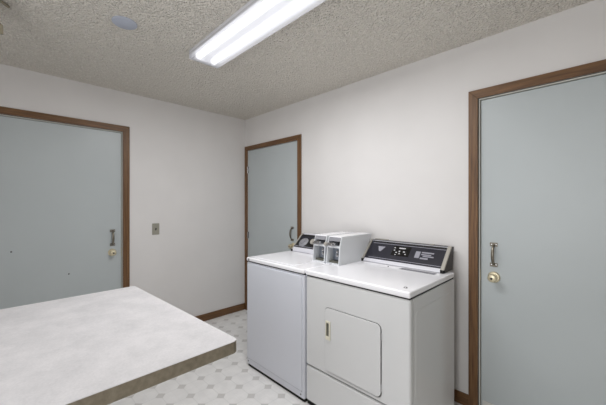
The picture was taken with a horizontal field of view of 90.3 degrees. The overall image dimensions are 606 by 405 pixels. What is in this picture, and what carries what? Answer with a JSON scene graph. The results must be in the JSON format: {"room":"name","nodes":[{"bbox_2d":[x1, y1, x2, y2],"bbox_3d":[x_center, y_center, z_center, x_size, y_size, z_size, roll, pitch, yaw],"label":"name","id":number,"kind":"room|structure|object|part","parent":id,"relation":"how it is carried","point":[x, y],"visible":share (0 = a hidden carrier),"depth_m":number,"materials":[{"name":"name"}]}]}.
{"room":"laundry","nodes":[
{"label":"laundry","id":0,"kind":"room"},
{"bbox_2d":[0,64,244,316],"bbox_3d":[-1.993,0.148,2.737,3.640,2.440,0.120,0,0,-45],"label":"wall","id":1,"kind":"structure","parent":0,"point":[187,164],"depth_m":3.25,"materials":[{"name":"paint"}]},
{"bbox_2d":[0,116,121,308],"bbox_3d":[-2.066,0.343,2.583,0.905,2.034,0.104,0,0,-45],"label":"door","id":2,"kind":"structure","parent":1,"relation":"in","point":[60,185],"depth_m":2.57,"materials":[{"name":"grey paint"}]},
{"bbox_3d":[-1.792,0.328,2.843,0.042,0.154,0.042,0,0,-45],"label":"pull handle","id":3,"kind":"part","parent":2,"relation":"part of","materials":[{"name":"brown metal"}]},
{"bbox_2d":[0,106,129,287],"bbox_3d":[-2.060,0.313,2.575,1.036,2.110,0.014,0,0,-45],"label":"trim","id":4,"kind":"structure","parent":1,"relation":"attached to","point":[3,110],"depth_m":2.90,"materials":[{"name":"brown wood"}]},
{"bbox_3d":[-2.060,-0.715,2.575,1.034,0.055,0.014,0,0,-45],"label":"head casing","id":5,"kind":"part","parent":4,"relation":"part of","materials":[{"name":"brown wood"}]},
{"bbox_3d":[-1.713,0.314,2.921,0.055,2.109,0.014,0,0,-45],"label":"casing","id":6,"kind":"part","parent":4,"relation":"part of","materials":[{"name":"brown wood"}]},
{"bbox_2d":[152,223,158,234],"bbox_3d":[-1.519,0.269,3.112,0.071,0.118,0.017,0,0,-45],"label":"light switch","id":7,"kind":"object","parent":1,"relation":"attached to","point":[155,226],"visible":1,"depth_m":3.11,"materials":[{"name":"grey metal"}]},
{"bbox_2d":[195,303,244,320],"bbox_3d":[-1.952,1.327,2.684,3.384,0.082,0.012,0,0,-45],"label":"baseboard","id":8,"kind":"structure","parent":1,"relation":"attached to","point":[204,317],"depth_m":3.64,"materials":[{"name":"brown wood"}]},
{"bbox_2d":[108,309,461,404],"bbox_3d":[-0.117,1.408,0.851,3.640,0.080,5.440,0,0,-45],"label":"floor","id":9,"kind":"structure","parent":0,"point":[229,380],"depth_m":2.26,"materials":[{"name":"tile"}]},
{"bbox_2d":[0,286,235,404],"bbox_3d":[-1.167,0.913,0.745,1.722,0.910,0.972,0,0,-45],"label":"table","id":10,"kind":"object","parent":9,"relation":"on","point":[110,346],"visible":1,"depth_m":0.96,"materials":[{"name":"laminate"}]},
{"bbox_2d":[247,233,329,401],"bbox_3d":[0.005,0.831,2.533,0.684,1.074,0.681,0,0,-45],"label":"washing machine","id":11,"kind":"object","parent":9,"relation":"on","point":[276,282],"visible":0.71,"depth_m":2.26,"materials":[{"name":"white metal"}]},
{"bbox_3d":[-0.237,0.899,2.299,0.006,0.786,0.648,0,0,-45],"label":"panel","id":12,"kind":"part","parent":11,"relation":"part of","materials":[{"name":"white metal"}]},
{"bbox_3d":[-0.102,0.452,2.493,0.392,0.004,0.497,0,0,-45],"label":"lid","id":13,"kind":"part","parent":11,"relation":"part of","materials":[{"name":"white metal"}]},
{"bbox_2d":[310,231,353,262],"bbox_3d":[0.236,0.351,2.444,0.422,0.206,0.138,0,0,-45],"label":"meter","id":14,"kind":"object","parent":11,"relation":"on","point":[319,250],"visible":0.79,"depth_m":2.35,"materials":[{"name":"grey metal"}]},
{"bbox_3d":[0.213,0.351,2.493,0.386,0.206,0.008,0,0,-45],"label":"plate","id":15,"kind":"part","parent":14,"relation":"part of","materials":[{"name":"grey metal"}]},
{"bbox_3d":[0.266,0.251,2.464,0.352,0.006,0.108,0,0,-45],"label":"plate","id":16,"kind":"part","parent":14,"relation":"part of","materials":[{"name":"white metal"}]},
{"bbox_3d":[0.294,0.351,2.411,0.386,0.206,0.008,0,0,-45],"label":"plate","id":17,"kind":"part","parent":14,"relation":"part of","materials":[{"name":"grey metal"}]},
{"bbox_2d":[306,239,453,404],"bbox_3d":[0.534,0.829,2.043,0.735,1.078,0.747,0,0,-45],"label":"dryer","id":18,"kind":"object","parent":9,"relation":"on","point":[380,326],"visible":0.99,"depth_m":1.79,"materials":[{"name":"white metal"}]},
{"bbox_3d":[0.158,0.807,1.907,0.008,0.118,0.038,0,0,-45],"label":"door handle","id":19,"kind":"part","parent":18,"relation":"part of","materials":[{"name":"beige plastic"}]},
{"bbox_3d":[0.282,1.213,1.793,0.002,0.140,0.647,0,0,-45],"label":"toe panel","id":20,"kind":"part","parent":18,"relation":"part of","materials":[{"name":"white metal"}]},
{"bbox_3d":[0.296,1.219,1.806,0.038,0.238,0.744,0,0,-45],"label":"access panel","id":21,"kind":"part","parent":18,"relation":"part of","materials":[{"name":"white metal"}]},
{"bbox_2d":[323,232,371,265],"bbox_3d":[0.351,0.351,2.359,0.469,0.206,0.138,0,0,-45],"label":"meter","id":22,"kind":"object","parent":18,"relation":"on","point":[342,249],"visible":1,"depth_m":2.27,"materials":[{"name":"grey metal"}]},
{"bbox_3d":[0.328,0.351,2.408,0.432,0.206,0.008,0,0,-45],"label":"plate","id":23,"kind":"part","parent":22,"relation":"part of","materials":[{"name":"grey metal"}]},
{"bbox_3d":[0.381,0.251,2.379,0.399,0.006,0.108,0,0,-45],"label":"plate","id":24,"kind":"part","parent":22,"relation":"part of","materials":[{"name":"white metal"}]},
{"bbox_3d":[0.410,0.351,2.325,0.432,0.206,0.008,0,0,-45],"label":"plate","id":25,"kind":"part","parent":22,"relation":"part of","materials":[{"name":"grey metal"}]},
{"bbox_3d":[0.283,0.867,1.790,0.007,0.402,0.402,0,0,-45],"label":"door","id":26,"kind":"part","parent":18,"relation":"part of","materials":[{"name":"white metal"}]},
{"bbox_3d":[0.296,0.795,1.806,0.038,0.599,0.744,0,0,-45],"label":"panel","id":27,"kind":"part","parent":18,"relation":"part of","materials":[{"name":"white metal"}]},
{"bbox_3d":[0.520,0.364,2.422,0.154,0.140,0.014,0,0,-45],"label":"trim","id":28,"kind":"part","parent":18,"relation":"part of","materials":[{"name":"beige metal"}]},
{"bbox_3d":[0.794,0.297,2.269,0.040,0.002,0.583,0,0,-45],"label":"trim","id":29,"kind":"part","parent":18,"relation":"part of","materials":[{"name":"black"}]},
{"bbox_2d":[400,268,436,274],"bbox_3d":[0.761,0.454,2.006,0.050,0.002,0.240,0,0,-45],"label":"vent","id":30,"kind":"object","parent":18,"relation":"attached to","point":[404,269],"depth_m":1.99,"materials":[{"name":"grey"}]},
{"bbox_3d":[0.773,0.803,1.757,0.520,0.470,0.004,0,0,-45],"label":"panel","id":31,"kind":"part","parent":18,"relation":"part of","materials":[{"name":"white metal"}]},
{"bbox_3d":[0.948,0.364,1.993,0.154,0.140,0.024,0,0,-45],"label":"trim","id":32,"kind":"part","parent":18,"relation":"part of","materials":[{"name":"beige metal"}]},
{"bbox_3d":[0.968,0.376,2.006,0.172,0.154,0.010,0,0,-45],"label":"plate","id":33,"kind":"part","parent":18,"relation":"part of","materials":[{"name":"grey plastic"}]},
{"bbox_2d":[0,0,593,119],"bbox_3d":[-0.117,-1.112,0.851,3.640,0.080,5.440,0,0,-45],"label":"ceiling","id":34,"kind":"structure","parent":0,"point":[336,44],"depth_m":1.99,"materials":[{"name":"beige paint"}]},
{"bbox_2d":[0,0,9,34],"bbox_3d":[-1.625,-0.987,1.480,0.269,0.180,0.220,0,0,-45],"label":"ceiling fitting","id":35,"kind":"object","parent":34,"relation":"attached to","point":[1,1],"visible":1,"depth_m":1.61,"materials":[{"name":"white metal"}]},
{"bbox_3d":[-1.595,-1.067,1.567,0.015,0.022,0.138,0,0,-2],"label":"trim rod","id":36,"kind":"part","parent":35,"relation":"part of","materials":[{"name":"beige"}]},
{"bbox_2d":[112,16,136,29],"bbox_3d":[-1.059,-1.067,1.790,0.132,0.011,0.132,0,0,-45],"label":"cover plate","id":37,"kind":"object","parent":34,"relation":"attached to","point":[123,22],"visible":1,"depth_m":1.77,"materials":[{"name":"grey"}]},
{"bbox_2d":[189,0,325,68],"bbox_3d":[-0.287,-1.041,1.756,0.222,0.062,1.232,0,0,-45],"label":"ceiling light","id":38,"kind":"object","parent":34,"relation":"attached to","point":[255,21],"visible":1,"depth_m":1.74,"materials":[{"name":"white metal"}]},
{"bbox_2d":[245,0,605,393],"bbox_3d":[1.131,0.148,2.092,0.120,2.440,5.200,0,0,-45],"label":"wall","id":39,"kind":"structure","parent":0,"point":[385,155],"depth_m":2.27,"materials":[{"name":"paint"}]},
{"bbox_2d":[247,141,296,256],"bbox_3d":[-0.387,0.348,3.520,0.104,2.023,0.924,0,0,-45],"label":"door","id":40,"kind":"structure","parent":39,"relation":"in","point":[272,170],"depth_m":3.52,"materials":[{"name":"grey paint"}]},
{"bbox_2d":[245,134,301,309],"bbox_3d":[-0.383,0.324,3.519,0.014,2.089,1.032,0,0,-45],"label":"trim","id":41,"kind":"structure","parent":39,"relation":"attached to","point":[298,138],"depth_m":3.37,"materials":[{"name":"brown wood"}]},
{"bbox_3d":[-0.728,0.324,3.866,0.014,2.088,0.054,0,0,-45],"label":"casing","id":42,"kind":"part","parent":41,"relation":"part of","materials":[{"name":"brown wood"}]},
{"bbox_3d":[-0.383,-0.694,3.519,0.014,0.054,1.030,0,0,-45],"label":"head casing","id":43,"kind":"part","parent":41,"relation":"part of","materials":[{"name":"brown wood"}]},
{"bbox_3d":[-0.038,0.324,3.173,0.014,2.088,0.054,0,0,-45],"label":"casing","id":44,"kind":"part","parent":41,"relation":"part of","materials":[{"name":"brown wood"}]},
{"bbox_2d":[454,389,467,404],"bbox_3d":[1.450,1.327,1.677,0.012,0.082,4.162,0,0,-45],"label":"baseboard","id":45,"kind":"structure","parent":39,"relation":"attached to","point":[460,397],"depth_m":2.05,"materials":[{"name":"brown wood"}]},
{"bbox_2d":[468,59,605,404],"bbox_3d":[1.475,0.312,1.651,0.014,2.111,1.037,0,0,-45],"label":"trim","id":46,"kind":"structure","parent":39,"relation":"attached to","point":[598,66],"depth_m":1.99,"materials":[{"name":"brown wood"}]},
{"bbox_3d":[1.129,0.313,1.999,0.014,2.110,0.056,0,0,-45],"label":"casing","id":47,"kind":"part","parent":46,"relation":"part of","materials":[{"name":"brown wood"}]},
{"bbox_3d":[1.475,-0.715,1.651,0.014,0.056,1.035,0,0,-45],"label":"head casing","id":48,"kind":"part","parent":46,"relation":"part of","materials":[{"name":"brown wood"}]},
{"bbox_2d":[480,74,605,404],"bbox_3d":[1.481,0.343,1.659,0.104,2.034,0.904,0,0,-45],"label":"door","id":49,"kind":"structure","parent":39,"relation":"in","point":[543,269],"depth_m":1.75,"materials":[{"name":"grey paint"}]},
{"bbox_3d":[1.200,0.475,1.909,0.054,0.051,0.051,0,0,-45],"label":"knob","id":50,"kind":"part","parent":49,"relation":"part of","materials":[{"name":"gold metal"}]},
{"bbox_3d":[1.210,0.331,1.919,0.042,0.154,0.042,0,0,-45],"label":"pull handle","id":51,"kind":"part","parent":49,"relation":"part of","materials":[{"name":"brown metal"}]}
]}

